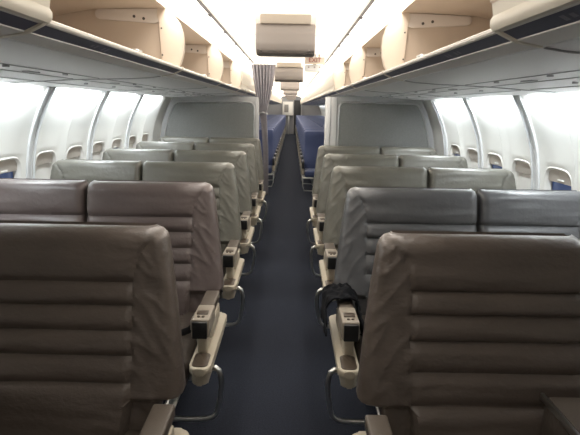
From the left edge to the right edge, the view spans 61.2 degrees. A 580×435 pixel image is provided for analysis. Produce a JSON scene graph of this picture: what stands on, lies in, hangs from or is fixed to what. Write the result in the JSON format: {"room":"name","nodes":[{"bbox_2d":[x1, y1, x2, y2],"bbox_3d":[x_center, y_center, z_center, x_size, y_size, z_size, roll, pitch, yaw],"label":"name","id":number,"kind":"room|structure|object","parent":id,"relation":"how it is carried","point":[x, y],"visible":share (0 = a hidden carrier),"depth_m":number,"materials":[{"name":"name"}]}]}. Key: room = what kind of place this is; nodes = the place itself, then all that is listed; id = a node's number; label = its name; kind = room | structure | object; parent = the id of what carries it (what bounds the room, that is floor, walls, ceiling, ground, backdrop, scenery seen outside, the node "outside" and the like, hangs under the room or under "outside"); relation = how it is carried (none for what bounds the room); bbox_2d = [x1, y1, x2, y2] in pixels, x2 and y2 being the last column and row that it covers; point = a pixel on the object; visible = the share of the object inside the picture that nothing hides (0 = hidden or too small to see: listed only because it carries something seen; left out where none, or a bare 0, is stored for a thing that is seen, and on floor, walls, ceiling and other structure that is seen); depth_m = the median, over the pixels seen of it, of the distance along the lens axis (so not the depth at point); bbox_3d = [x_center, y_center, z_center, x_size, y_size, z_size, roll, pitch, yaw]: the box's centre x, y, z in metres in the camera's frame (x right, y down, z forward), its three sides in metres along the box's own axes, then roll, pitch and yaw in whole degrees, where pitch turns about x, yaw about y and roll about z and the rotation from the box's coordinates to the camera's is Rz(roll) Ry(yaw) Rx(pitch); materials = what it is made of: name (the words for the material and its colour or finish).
{"room":"aircraft cabin","nodes":[
{"label":"aircraft cabin","id":0,"kind":"room"},
{"bbox_2d":[0,83,172,178],"bbox_3d":[-1.683,-2.384,13.667,0.253,1.655,30.300,1,13,0],"label":"wall","id":1,"kind":"structure","parent":0,"point":[69,114],"depth_m":3.81,"materials":[{"name":"white plastic"}]},
{"bbox_2d":[0,157,21,177],"bbox_3d":[-1.852,-0.192,3.186,0.077,0.396,0.347,1,13,0],"label":"window","id":2,"kind":"structure","parent":1,"relation":"in","point":[8,165],"depth_m":3.23,"materials":[{"name":"white"}]},
{"bbox_2d":[0,0,51,38],"bbox_3d":[-1.103,-0.438,0.422,1.086,0.430,1.513,1,13,0],"label":"bin","id":3,"kind":"object","parent":1,"relation":"attached to","point":[17,17],"visible":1,"depth_m":1.11,"materials":[{"name":"beige plastic"}]},
{"bbox_2d":[0,9,41,22],"bbox_3d":[-0.979,-0.316,0.449,0.779,0.016,1.505,1,13,0],"label":"shelf","id":4,"kind":"object","parent":3,"relation":"attached to","point":[6,15],"depth_m":1.08,"materials":[{"name":"beige"}]},
{"bbox_2d":[26,87,55,178],"bbox_3d":[-1.714,-0.113,3.463,0.234,1.600,0.100,1,13,0],"label":"trim","id":5,"kind":"structure","parent":1,"relation":"attached to","point":[36,125],"depth_m":3.35,"materials":[{"name":"grey"}]},
{"bbox_2d":[35,150,55,178],"bbox_3d":[-1.850,-0.303,3.682,0.077,0.396,0.347,1,13,0],"label":"window","id":6,"kind":"structure","parent":1,"relation":"in","point":[45,160],"depth_m":3.69,"materials":[{"name":"white"}]},
{"bbox_2d":[35,163,49,178],"bbox_3d":[-1.865,-0.307,3.681,0.024,0.348,0.301,1,13,0],"label":"shade","id":7,"kind":"object","parent":6,"relation":"attached to","point":[42,170],"depth_m":3.70,"materials":[{"name":"white"}]},
{"bbox_2d":[66,145,83,159],"bbox_3d":[-1.848,-0.414,4.177,0.077,0.396,0.347,1,13,0],"label":"window","id":8,"kind":"structure","parent":1,"relation":"in","point":[74,152],"depth_m":4.19,"materials":[{"name":"white"}]},
{"bbox_2d":[0,0,184,82],"bbox_3d":[-1.103,-0.770,1.898,1.075,0.430,1.513,1,13,0],"label":"bin","id":9,"kind":"object","parent":1,"relation":"attached to","point":[83,39],"visible":1,"depth_m":2.38,"materials":[{"name":"beige plastic"}]},
{"bbox_2d":[45,20,181,69],"bbox_3d":[-0.973,-0.648,1.925,0.779,0.016,1.505,1,13,0],"label":"shelf","id":10,"kind":"object","parent":9,"relation":"attached to","point":[56,30],"depth_m":1.58,"materials":[{"name":"beige plastic"}]},
{"bbox_2d":[86,92,109,159],"bbox_3d":[-1.710,-0.336,4.455,0.234,1.600,0.100,1,13,0],"label":"trim","id":11,"kind":"structure","parent":1,"relation":"attached to","point":[105,95],"depth_m":4.34,"materials":[{"name":"grey"}]},
{"bbox_2d":[92,141,104,159],"bbox_3d":[-1.846,-0.526,4.673,0.077,0.396,0.347,1,13,0],"label":"window","id":12,"kind":"structure","parent":1,"relation":"in","point":[98,147],"depth_m":4.71,"materials":[{"name":"white"}]},
{"bbox_2d":[92,151,99,159],"bbox_3d":[-1.861,-0.530,4.672,0.024,0.348,0.301,1,13,0],"label":"shade","id":13,"kind":"object","parent":12,"relation":"attached to","point":[96,154],"depth_m":4.71,"materials":[{"name":"white"}]},
{"bbox_2d":[111,138,122,148],"bbox_3d":[-1.844,-0.637,5.168,0.077,0.396,0.347,1,13,0],"label":"window","id":14,"kind":"structure","parent":1,"relation":"in","point":[117,142],"depth_m":5.18,"materials":[{"name":"white"}]},
{"bbox_2d":[11,5,223,91],"bbox_3d":[-1.097,-1.102,3.374,1.075,0.430,1.513,1,13,0],"label":"bin","id":15,"kind":"object","parent":1,"relation":"attached to","point":[202,63],"visible":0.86,"depth_m":3.64,"materials":[{"name":"beige plastic"}]},
{"bbox_2d":[183,68,221,82],"bbox_3d":[-0.967,-0.980,3.401,0.779,0.016,1.505,1,13,0],"label":"shelf","id":16,"kind":"object","parent":15,"relation":"attached to","point":[187,74],"depth_m":3.26,"materials":[{"name":"beige"}]},
{"bbox_2d":[129,135,136,148],"bbox_3d":[-1.842,-0.749,5.664,0.077,0.396,0.347,1,13,0],"label":"window","id":17,"kind":"structure","parent":1,"relation":"in","point":[133,139],"depth_m":5.72,"materials":[{"name":"white"}]},
{"bbox_2d":[124,94,143,148],"bbox_3d":[-1.706,-0.559,5.446,0.234,1.600,0.100,1,13,0],"label":"trim","id":18,"kind":"structure","parent":1,"relation":"attached to","point":[134,110],"depth_m":5.33,"materials":[{"name":"grey"}]},
{"bbox_2d":[142,133,148,140],"bbox_3d":[-1.840,-0.860,6.160,0.077,0.396,0.347,1,13,0],"label":"window","id":19,"kind":"structure","parent":1,"relation":"in","point":[145,137],"depth_m":6.18,"materials":[{"name":"white"}]},
{"bbox_2d":[111,43,241,95],"bbox_3d":[-1.091,-1.434,4.851,1.075,0.430,1.513,1,13,0],"label":"bin","id":20,"kind":"object","parent":1,"relation":"attached to","point":[231,79],"visible":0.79,"depth_m":5.25,"materials":[{"name":"beige"}]},
{"bbox_2d":[222,82,239,89],"bbox_3d":[-0.961,-1.312,4.877,0.779,0.016,1.505,1,13,0],"label":"shelf","id":21,"kind":"object","parent":20,"relation":"attached to","point":[225,86],"depth_m":4.85,"materials":[{"name":"beige"}]},
{"bbox_2d":[163,60,249,96],"bbox_3d":[-1.080,-1.715,6.101,1.086,0.430,1.051,1,13,0],"label":"bin","id":22,"kind":"object","parent":1,"relation":"attached to","point":[245,82],"visible":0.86,"depth_m":6.07,"materials":[{"name":"beige"}]},
{"bbox_2d":[236,71,255,96],"bbox_3d":[-1.075,-1.996,7.352,1.086,0.430,1.513,1,13,0],"label":"bin","id":23,"kind":"object","parent":1,"relation":"attached to","point":[251,93],"visible":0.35,"depth_m":7.04,"materials":[{"name":"beige"}]},
{"bbox_2d":[163,134,376,434],"bbox_3d":[-0.026,-1.527,13.853,3.800,0.040,30.300,1,13,0],"label":"floor","id":24,"kind":"structure","parent":0,"point":[275,364],"depth_m":3.19,"materials":[{"name":"blue carpet"}]},
{"bbox_2d":[0,220,188,434],"bbox_3d":[-1.031,0.642,1.451,1.490,1.134,0.782,1,13,0],"label":"seat","id":25,"kind":"object","parent":24,"relation":"on","point":[91,335],"visible":1,"depth_m":1.59,"materials":[{"name":"brown leather"}]},
{"bbox_2d":[124,430,140,434],"bbox_3d":[-0.672,0.827,1.408,0.465,0.145,0.530,1,13,0],"label":"seat cushion","id":26,"kind":"object","parent":25,"relation":"on","point":[126,432],"depth_m":1.62,"materials":[{"name":"brown leather"}]},
{"bbox_2d":[174,428,188,434],"bbox_3d":[-0.383,0.823,1.389,0.092,0.101,0.585,1,13,0],"label":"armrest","id":27,"kind":"object","parent":25,"relation":"on","point":[177,431],"depth_m":1.64,"materials":[{"name":"beige"}]},
{"bbox_2d":[0,178,226,421],"bbox_3d":[-1.027,0.430,2.393,1.490,1.134,0.782,1,13,0],"label":"seat","id":28,"kind":"object","parent":24,"relation":"on","point":[187,210],"visible":0.48,"depth_m":2.52,"materials":[{"name":"brown"}]},
{"bbox_2d":[180,312,196,384],"bbox_3d":[-0.668,0.615,2.350,0.465,0.145,0.530,1,13,0],"label":"seat cushion","id":29,"kind":"object","parent":28,"relation":"on","point":[189,344],"depth_m":2.23,"materials":[{"name":"brown leather"}]},
{"bbox_2d":[189,312,226,385],"bbox_3d":[-0.379,0.612,2.330,0.092,0.101,0.585,1,13,0],"label":"armrest","id":30,"kind":"object","parent":28,"relation":"on","point":[201,361],"depth_m":2.14,"materials":[{"name":"beige plastic"}]},
{"bbox_2d":[50,159,244,326],"bbox_3d":[-1.023,0.219,3.334,1.490,1.134,0.782,1,13,0],"label":"seat","id":31,"kind":"object","parent":24,"relation":"on","point":[221,175],"visible":0.36,"depth_m":3.46,"materials":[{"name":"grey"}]},
{"bbox_2d":[219,267,225,295],"bbox_3d":[-0.664,0.404,3.291,0.465,0.145,0.530,1,13,0],"label":"seat cushion","id":32,"kind":"object","parent":31,"relation":"on","point":[224,268],"depth_m":3.15,"materials":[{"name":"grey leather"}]},
{"bbox_2d":[221,258,243,299],"bbox_3d":[-0.375,0.400,3.271,0.092,0.101,0.585,1,13,0],"label":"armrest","id":33,"kind":"object","parent":31,"relation":"on","point":[231,282],"depth_m":3.07,"materials":[{"name":"beige"}]},
{"bbox_2d":[102,148,255,275],"bbox_3d":[-1.019,0.007,4.276,1.490,1.134,0.782,1,13,0],"label":"seat","id":34,"kind":"object","parent":24,"relation":"on","point":[239,159],"visible":0.26,"depth_m":4.41,"materials":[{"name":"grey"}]},
{"bbox_2d":[239,226,253,253],"bbox_3d":[-0.371,0.188,4.213,0.092,0.101,0.585,1,13,0],"label":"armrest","id":35,"kind":"object","parent":34,"relation":"on","point":[245,242],"depth_m":3.99,"materials":[{"name":"beige"}]},
{"bbox_2d":[136,141,262,243],"bbox_3d":[-1.016,-0.205,5.217,1.490,1.134,0.782,1,13,0],"label":"seat","id":36,"kind":"object","parent":24,"relation":"on","point":[248,148],"visible":0.24,"depth_m":5.35,"materials":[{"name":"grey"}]},
{"bbox_2d":[250,206,260,225],"bbox_3d":[-0.368,-0.024,5.154,0.092,0.101,0.585,1,13,0],"label":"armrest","id":37,"kind":"object","parent":36,"relation":"on","point":[254,217],"depth_m":4.95,"materials":[{"name":"beige"}]},
{"bbox_2d":[160,96,258,138],"bbox_3d":[-1.120,-0.839,6.806,1.373,1.670,0.100,1,13,0],"label":"wall","id":38,"kind":"structure","parent":24,"relation":"on","point":[203,116],"depth_m":6.66,"materials":[{"name":"grey plastic"}]},
{"bbox_2d":[159,136,266,221],"bbox_3d":[-1.012,-0.416,6.159,1.490,1.134,0.782,1,13,0],"label":"seat","id":39,"kind":"object","parent":24,"relation":"on","point":[255,141],"visible":0.2,"depth_m":6.29,"materials":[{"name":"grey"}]},
{"bbox_2d":[258,191,265,205],"bbox_3d":[-0.364,-0.235,6.096,0.092,0.101,0.585,1,13,0],"label":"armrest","id":40,"kind":"object","parent":39,"relation":"on","point":[261,196],"depth_m":5.89,"materials":[{"name":"beige"}]},
{"bbox_2d":[259,128,274,186],"bbox_3d":[-0.994,-1.082,9.119,1.442,1.126,0.620,1,13,0],"label":"seat","id":41,"kind":"object","parent":24,"relation":"on","point":[271,159],"visible":0.09,"depth_m":9.22,"materials":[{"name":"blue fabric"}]},
{"bbox_2d":[268,165,271,172],"bbox_3d":[-0.540,-0.898,9.076,0.415,0.110,0.440,1,13,0],"label":"seat cushion","id":42,"kind":"object","parent":41,"relation":"on","point":[269,166],"depth_m":8.88,"materials":[{"name":"blue fabric"}]},
{"bbox_2d":[259,127,276,180],"bbox_3d":[-0.990,-1.257,9.899,1.442,1.126,0.620,1,13,0],"label":"seat","id":43,"kind":"object","parent":24,"relation":"on","point":[273,128],"visible":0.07,"depth_m":9.99,"materials":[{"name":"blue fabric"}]},
{"bbox_2d":[259,125,277,172],"bbox_3d":[-0.987,-1.433,10.680,1.442,1.126,0.620,1,13,0],"label":"seat","id":44,"kind":"object","parent":24,"relation":"on","point":[276,150],"visible":0.1,"depth_m":10.79,"materials":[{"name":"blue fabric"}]},
{"bbox_2d":[260,124,278,166],"bbox_3d":[-0.984,-1.608,11.460,1.442,1.126,0.620,1,13,0],"label":"seat","id":45,"kind":"object","parent":24,"relation":"on","point":[276,125],"visible":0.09,"depth_m":11.57,"materials":[{"name":"blue fabric"}]},
{"bbox_2d":[259,123,279,162],"bbox_3d":[-0.981,-1.784,12.241,1.442,1.126,0.620,1,13,0],"label":"seat","id":46,"kind":"object","parent":24,"relation":"on","point":[278,145],"visible":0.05,"depth_m":12.35,"materials":[{"name":"blue fabric"}]},
{"bbox_2d":[259,121,280,157],"bbox_3d":[-0.974,-2.135,13.802,1.442,1.126,0.620,1,13,0],"label":"seat","id":47,"kind":"object","parent":24,"relation":"on","point":[259,121],"visible":0.09,"depth_m":13.91,"materials":[{"name":"blue fabric"}]},
{"bbox_2d":[259,120,281,153],"bbox_3d":[-0.971,-2.310,14.582,1.442,1.126,0.620,1,13,0],"label":"seat","id":48,"kind":"object","parent":24,"relation":"on","point":[259,120],"visible":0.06,"depth_m":14.70,"materials":[{"name":"blue fabric"}]},
{"bbox_2d":[259,119,282,149],"bbox_3d":[-0.965,-2.661,16.143,1.442,1.126,0.620,1,13,0],"label":"seat","id":49,"kind":"object","parent":24,"relation":"on","point":[259,119],"visible":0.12,"depth_m":16.25,"materials":[{"name":"blue fabric"}]},
{"bbox_2d":[267,118,282,145],"bbox_3d":[-0.958,-3.012,17.704,1.442,1.126,0.620,1,13,0],"label":"seat","id":50,"kind":"object","parent":24,"relation":"on","point":[267,118],"visible":0.11,"depth_m":17.81,"materials":[{"name":"blue fabric"}]},
{"bbox_2d":[282,102,292,133],"bbox_3d":[-0.135,-5.729,28.241,0.600,1.840,0.342,1,13,0],"label":"tall cabinet","id":51,"kind":"object","parent":24,"relation":"on","point":[287,106],"visible":0.88,"depth_m":27.98,"materials":[{"name":"white"}]},
{"bbox_2d":[297,120,322,150],"bbox_3d":[0.951,-2.538,15.753,1.442,1.126,0.620,1,13,0],"label":"seat","id":52,"kind":"object","parent":24,"relation":"on","point":[299,120],"visible":0.11,"depth_m":15.87,"materials":[{"name":"blue fabric"}]},
{"bbox_2d":[296,118,324,137],"bbox_3d":[0.964,-3.240,18.875,1.442,1.126,0.620,1,13,0],"label":"seat","id":53,"kind":"object","parent":24,"relation":"on","point":[298,118],"visible":0.09,"depth_m":18.98,"materials":[{"name":"blue fabric"}]},
{"bbox_2d":[300,127,322,182],"bbox_3d":[0.929,-1.310,10.290,1.442,1.126,0.620,1,13,0],"label":"seat","id":54,"kind":"object","parent":24,"relation":"on","point":[303,127],"visible":0.11,"depth_m":10.39,"materials":[{"name":"blue fabric"}]},
{"bbox_2d":[298,123,324,152],"bbox_3d":[0.939,-1.836,12.631,1.442,1.126,0.620,1,13,0],"label":"seat","id":55,"kind":"object","parent":24,"relation":"on","point":[301,123],"visible":0.06,"depth_m":12.74,"materials":[{"name":"blue fabric"}]},
{"bbox_2d":[298,122,324,157],"bbox_3d":[0.942,-2.012,13.412,1.442,1.126,0.620,1,13,0],"label":"seat","id":56,"kind":"object","parent":24,"relation":"on","point":[301,122],"visible":0.1,"depth_m":13.51,"materials":[{"name":"blue fabric"}]},
{"bbox_2d":[300,128,323,185],"bbox_3d":[0.926,-1.135,9.509,1.442,1.126,0.620,1,13,0],"label":"seat","id":57,"kind":"object","parent":24,"relation":"on","point":[304,129],"visible":0.07,"depth_m":9.61,"materials":[{"name":"blue fabric"}]},
{"bbox_2d":[299,125,324,169],"bbox_3d":[0.932,-1.486,11.070,1.442,1.126,0.620,1,13,0],"label":"seat","id":58,"kind":"object","parent":24,"relation":"on","point":[323,127],"visible":0.12,"depth_m":11.16,"materials":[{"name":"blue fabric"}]},
{"bbox_2d":[299,124,324,164],"bbox_3d":[0.935,-1.661,11.851,1.442,1.126,0.620,1,13,0],"label":"seat","id":59,"kind":"object","parent":24,"relation":"on","point":[302,124],"visible":0.06,"depth_m":11.96,"materials":[{"name":"blue fabric"}]},
{"bbox_2d":[301,130,323,190],"bbox_3d":[0.923,-0.959,8.729,1.442,1.126,0.620,1,13,0],"label":"seat","id":60,"kind":"object","parent":24,"relation":"on","point":[313,139],"visible":0.2,"depth_m":8.83,"materials":[{"name":"blue fabric"}]},
{"bbox_2d":[304,168,314,176],"bbox_3d":[0.463,-0.792,8.686,0.415,0.110,0.440,1,13,0],"label":"seat cushion","id":61,"kind":"object","parent":60,"relation":"on","point":[308,172],"depth_m":8.48,"materials":[{"name":"blue fabric"}]},
{"bbox_2d":[306,145,436,244],"bbox_3d":[0.914,-0.165,5.218,1.490,1.124,0.782,1,13,0],"label":"seat","id":62,"kind":"object","parent":24,"relation":"on","point":[322,150],"visible":0.24,"depth_m":5.35,"materials":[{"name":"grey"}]},
{"bbox_2d":[310,207,316,226],"bbox_3d":[0.260,-0.012,5.154,0.092,0.101,0.585,1,13,0],"label":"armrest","id":63,"kind":"object","parent":62,"relation":"on","point":[313,214],"depth_m":4.93,"materials":[{"name":"beige"}]},
{"bbox_2d":[324,96,434,148],"bbox_3d":[1.063,-0.592,5.887,1.323,1.670,0.105,1,13,0],"label":"wall","id":64,"kind":"structure","parent":24,"relation":"on","point":[349,120],"depth_m":5.74,"materials":[{"name":"grey plastic"}]},
{"bbox_2d":[310,153,467,276],"bbox_3d":[0.910,0.047,4.277,1.490,1.124,0.782,1,13,0],"label":"seat","id":65,"kind":"object","parent":24,"relation":"on","point":[330,160],"visible":0.25,"depth_m":4.41,"materials":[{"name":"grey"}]},
{"bbox_2d":[313,227,324,254],"bbox_3d":[0.256,0.200,4.213,0.092,0.101,0.585,1,13,0],"label":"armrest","id":66,"kind":"object","parent":65,"relation":"on","point":[319,244],"depth_m":4.00,"materials":[{"name":"beige"}]},
{"bbox_2d":[315,166,515,328],"bbox_3d":[0.906,0.259,3.335,1.490,1.124,0.782,1,13,0],"label":"seat","id":67,"kind":"object","parent":24,"relation":"on","point":[343,178],"visible":0.27,"depth_m":3.47,"materials":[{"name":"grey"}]},
{"bbox_2d":[319,259,334,300],"bbox_3d":[0.253,0.411,3.271,0.092,0.101,0.585,1,13,0],"label":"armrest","id":68,"kind":"object","parent":67,"relation":"on","point":[326,280],"depth_m":3.15,"materials":[{"name":"beige"}]},
{"bbox_2d":[325,186,579,424],"bbox_3d":[0.902,0.470,2.394,1.490,1.124,0.782,1,13,0],"label":"seat","id":69,"kind":"object","parent":24,"relation":"on","point":[369,213],"visible":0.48,"depth_m":2.53,"materials":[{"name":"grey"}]},
{"bbox_2d":[320,283,363,336],"bbox_3d":[0.249,0.462,2.312,0.205,0.190,0.416,1,13,0],"label":"jacket","id":70,"kind":"object","parent":69,"relation":"on","point":[333,291],"visible":0.93,"depth_m":2.35,"materials":[{"name":"black fabric"}]},
{"bbox_2d":[329,314,358,388],"bbox_3d":[0.249,0.623,2.330,0.092,0.101,0.585,1,13,0],"label":"armrest","id":71,"kind":"object","parent":69,"relation":"on","point":[347,363],"depth_m":2.13,"materials":[{"name":"beige plastic"}]},
{"bbox_2d":[354,315,364,362],"bbox_3d":[0.537,0.637,2.350,0.465,0.145,0.530,1,13,0],"label":"seat cushion","id":72,"kind":"object","parent":69,"relation":"on","point":[357,345],"depth_m":2.25,"materials":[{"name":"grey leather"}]},
{"bbox_2d":[353,230,579,434],"bbox_3d":[0.899,0.682,1.452,1.490,1.124,0.782,1,13,0],"label":"seat","id":73,"kind":"object","parent":24,"relation":"on","point":[465,333],"visible":1,"depth_m":1.59,"materials":[{"name":"brown leather"}]},
{"bbox_2d":[353,431,365,434],"bbox_3d":[0.245,0.835,1.389,0.092,0.101,0.585,1,13,0],"label":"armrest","id":74,"kind":"object","parent":73,"relation":"on","point":[360,432],"depth_m":1.65,"materials":[{"name":"beige"}]},
{"bbox_2d":[201,0,370,96],"bbox_3d":[0.014,-3.720,13.360,3.800,0.205,30.300,1,13,0],"label":"ceiling","id":75,"kind":"structure","parent":0,"point":[335,18],"depth_m":3.46,"materials":[{"name":"white plastic"}]},
{"bbox_2d":[255,14,316,56],"bbox_3d":[-0.030,-1.323,3.638,0.430,0.260,0.542,1,13,0],"label":"monitor","id":76,"kind":"object","parent":75,"relation":"hanging from","point":[277,35],"visible":1,"depth_m":3.38,"materials":[{"name":"beige plastic"}]},
{"bbox_2d":[274,62,303,81],"bbox_3d":[-0.015,-2.146,7.296,0.430,0.260,0.542,1,13,0],"label":"monitor","id":77,"kind":"object","parent":75,"relation":"hanging from","point":[284,72],"visible":0.87,"depth_m":7.04,"materials":[{"name":"grey"}]},
{"bbox_2d":[280,82,298,90],"bbox_3d":[0.000,-2.968,10.955,0.430,0.260,0.542,1,13,0],"label":"monitor","id":78,"kind":"object","parent":75,"relation":"hanging from","point":[292,86],"visible":0.64,"depth_m":10.70,"materials":[{"name":"grey"}]},
{"bbox_2d":[283,90,297,94],"bbox_3d":[0.015,-3.791,14.613,0.430,0.260,0.542,1,13,0],"label":"monitor","id":79,"kind":"object","parent":75,"relation":"hanging from","point":[285,92],"visible":0.52,"depth_m":14.37,"materials":[{"name":"grey"}]},
{"bbox_2d":[305,54,324,71],"bbox_3d":[0.291,-1.825,5.777,0.240,0.201,0.085,1,13,0],"label":"exit sign","id":80,"kind":"object","parent":75,"relation":"attached to","point":[314,60],"visible":0.96,"depth_m":5.75,"materials":[{"name":"beige"}]},
{"bbox_3d":[-0.344,-2.082,6.636,0.315,0.013,0.020,1,13,0],"label":"rail","id":81,"kind":"object","parent":75,"relation":"attached to","visible":0},
{"bbox_2d":[251,64,275,194],"bbox_3d":[-0.374,-1.201,6.835,0.329,1.791,0.094,1,13,0],"label":"curtain","id":82,"kind":"object","parent":81,"relation":"hanging from","point":[263,75],"visible":0.94,"depth_m":6.72,"materials":[{"name":"grey fabric"}]},
{"bbox_2d":[267,96,320,133],"bbox_3d":[0.055,-6.010,28.388,3.800,2.330,0.030,1,13,0],"label":"wall","id":83,"kind":"structure","parent":0,"point":[272,109],"depth_m":28.34,"materials":[{"name":"grey"}]},
{"bbox_2d":[159,0,281,97],"bbox_3d":[-0.571,-3.677,13.371,0.173,0.254,30.300,1,13,0],"label":"trim","id":84,"kind":"structure","parent":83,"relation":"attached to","point":[191,12],"depth_m":3.56,"materials":[{"name":"white plastic"}]},
{"bbox_2d":[196,0,282,96],"bbox_3d":[-0.479,-3.622,13.383,0.026,0.033,30.300,1,13,0],"label":"trim","id":85,"kind":"structure","parent":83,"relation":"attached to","point":[204,7],"depth_m":3.69,"materials":[{"name":"grey"}]},
{"bbox_2d":[293,100,301,133],"bbox_3d":[0.432,-5.810,28.350,0.500,1.970,0.110,1,13,0],"label":"doorway","id":86,"kind":"structure","parent":83,"relation":"in","point":[297,107],"depth_m":28.24,"materials":[{"name":"grey"}]},
{"bbox_2d":[301,0,374,94],"bbox_3d":[0.503,-3.604,13.383,0.026,0.033,30.300,1,13,0],"label":"trim","id":87,"kind":"structure","parent":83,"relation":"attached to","point":[360,17],"depth_m":3.72,"materials":[{"name":"grey"}]},
{"bbox_2d":[300,0,412,97],"bbox_3d":[0.596,-3.656,13.371,0.173,0.254,30.300,1,13,0],"label":"trim","id":88,"kind":"structure","parent":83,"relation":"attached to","point":[380,12],"depth_m":3.57,"materials":[{"name":"white plastic"}]},
{"bbox_2d":[319,92,579,190],"bbox_3d":[1.660,-2.324,13.667,0.253,1.655,30.300,1,13,0],"label":"wall","id":89,"kind":"structure","parent":0,"point":[555,118],"depth_m":3.58,"materials":[{"name":"white plastic"}]},
{"bbox_2d":[310,89,324,102],"bbox_3d":[1.059,-3.055,12.231,1.086,0.430,1.513,1,13,0],"label":"bin","id":90,"kind":"object","parent":89,"relation":"attached to","point":[311,99],"visible":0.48,"depth_m":12.38,"materials":[{"name":"beige"}]},
{"bbox_2d":[312,85,324,101],"bbox_3d":[1.053,-2.723,10.755,1.086,0.430,1.513,1,13,0],"label":"bin","id":91,"kind":"object","parent":89,"relation":"attached to","point":[313,90],"visible":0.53,"depth_m":10.76,"materials":[{"name":"beige"}]},
{"bbox_2d":[315,81,324,100],"bbox_3d":[1.047,-2.391,9.279,1.086,0.430,1.513,1,13,0],"label":"bin","id":92,"kind":"object","parent":89,"relation":"attached to","point":[317,94],"visible":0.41,"depth_m":9.27,"materials":[{"name":"beige"}]},
{"bbox_2d":[319,76,328,98],"bbox_3d":[1.041,-2.059,7.803,1.086,0.430,1.513,1,13,0],"label":"bin","id":93,"kind":"object","parent":89,"relation":"attached to","point":[321,85],"visible":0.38,"depth_m":7.75,"materials":[{"name":"beige"}]},
{"bbox_2d":[324,63,418,100],"bbox_3d":[1.035,-1.727,6.327,1.086,0.430,1.513,1,13,0],"label":"bin","id":94,"kind":"object","parent":89,"relation":"attached to","point":[329,85],"visible":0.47,"depth_m":6.10,"materials":[{"name":"beige"}]},
{"bbox_2d":[334,46,461,100],"bbox_3d":[1.034,-1.395,4.851,1.075,0.430,1.513,1,13,0],"label":"bin","id":95,"kind":"object","parent":89,"relation":"attached to","point":[342,81],"visible":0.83,"depth_m":5.21,"materials":[{"name":"beige"}]},
{"bbox_2d":[431,100,447,155],"bbox_3d":[1.617,-0.498,5.446,0.234,1.600,0.100,1,13,0],"label":"trim","id":96,"kind":"structure","parent":89,"relation":"attached to","point":[432,101],"depth_m":5.33,"materials":[{"name":"grey"}]},
{"bbox_2d":[349,11,554,97],"bbox_3d":[1.028,-1.063,3.374,1.075,0.430,1.513,1,13,0],"label":"bin","id":97,"kind":"object","parent":89,"relation":"attached to","point":[366,67],"visible":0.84,"depth_m":3.60,"materials":[{"name":"beige plastic"}]},
{"bbox_2d":[350,72,382,85],"bbox_3d":[0.894,-0.946,3.401,0.779,0.016,1.505,1,13,0],"label":"shelf","id":98,"kind":"object","parent":97,"relation":"attached to","point":[377,78],"depth_m":3.25,"materials":[{"name":"beige"}]},
{"bbox_2d":[450,144,459,155],"bbox_3d":[1.758,-0.572,5.168,0.077,0.396,0.347,1,13,0],"label":"window","id":99,"kind":"structure","parent":89,"relation":"in","point":[454,148],"depth_m":5.20,"materials":[{"name":"white"}]},
{"bbox_2d":[466,148,477,167],"bbox_3d":[1.756,-0.460,4.673,0.077,0.396,0.347,1,13,0],"label":"window","id":100,"kind":"structure","parent":89,"relation":"in","point":[472,156],"depth_m":4.72,"materials":[{"name":"white"}]},
{"bbox_2d":[471,158,477,167],"bbox_3d":[1.771,-0.464,4.672,0.024,0.348,0.301,1,13,0],"label":"shade","id":101,"kind":"object","parent":100,"relation":"attached to","point":[474,161],"depth_m":4.71,"materials":[{"name":"white"}]},
{"bbox_2d":[462,98,482,167],"bbox_3d":[1.613,-0.276,4.455,0.234,1.600,0.100,1,13,0],"label":"trim","id":102,"kind":"structure","parent":89,"relation":"attached to","point":[465,100],"depth_m":4.33,"materials":[{"name":"grey"}]},
{"bbox_2d":[381,0,579,93],"bbox_3d":[1.022,-0.732,1.898,1.075,0.430,1.513,1,13,0],"label":"bin","id":103,"kind":"object","parent":89,"relation":"attached to","point":[434,42],"visible":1,"depth_m":2.27,"materials":[{"name":"beige plastic"}]},
{"bbox_2d":[383,29,496,73],"bbox_3d":[0.888,-0.614,1.925,0.779,0.016,1.505,1,13,0],"label":"shelf","id":104,"kind":"object","parent":103,"relation":"attached to","point":[488,38],"depth_m":1.59,"materials":[{"name":"beige plastic"}]},
{"bbox_2d":[486,153,502,168],"bbox_3d":[1.754,-0.349,4.177,0.077,0.396,0.347,1,13,0],"label":"window","id":105,"kind":"structure","parent":89,"relation":"in","point":[495,159],"depth_m":4.20,"materials":[{"name":"white"}]},
{"bbox_2d":[512,159,530,189],"bbox_3d":[1.752,-0.237,3.682,0.077,0.396,0.347,1,13,0],"label":"window","id":106,"kind":"structure","parent":89,"relation":"in","point":[521,169],"depth_m":3.71,"materials":[{"name":"white"}]},
{"bbox_2d":[517,171,530,189],"bbox_3d":[1.767,-0.241,3.681,0.024,0.348,0.301,1,13,0],"label":"shade","id":107,"kind":"object","parent":106,"relation":"attached to","point":[523,177],"depth_m":3.70,"materials":[{"name":"white"}]},
{"bbox_2d":[512,95,539,189],"bbox_3d":[1.609,-0.053,3.463,0.234,1.600,0.100,1,13,0],"label":"trim","id":108,"kind":"structure","parent":89,"relation":"attached to","point":[532,141],"depth_m":3.35,"materials":[{"name":"grey"}]},
{"bbox_2d":[490,0,579,53],"bbox_3d":[1.010,-0.400,0.422,1.086,0.430,1.513,1,13,0],"label":"bin","id":109,"kind":"object","parent":89,"relation":"attached to","point":[554,25],"visible":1,"depth_m":1.05,"materials":[{"name":"beige plastic"}]},
{"bbox_2d":[501,1,579,31],"bbox_3d":[0.882,-0.282,0.449,0.779,0.016,1.505,1,13,0],"label":"shelf","id":110,"kind":"object","parent":109,"relation":"attached to","point":[536,16],"depth_m":0.98,"materials":[{"name":"beige plastic"}]},
{"bbox_2d":[543,167,572,189],"bbox_3d":[1.750,-0.126,3.186,0.077,0.396,0.347,1,13,0],"label":"window","id":111,"kind":"structure","parent":89,"relation":"in","point":[561,178],"depth_m":3.21,"materials":[{"name":"white"}]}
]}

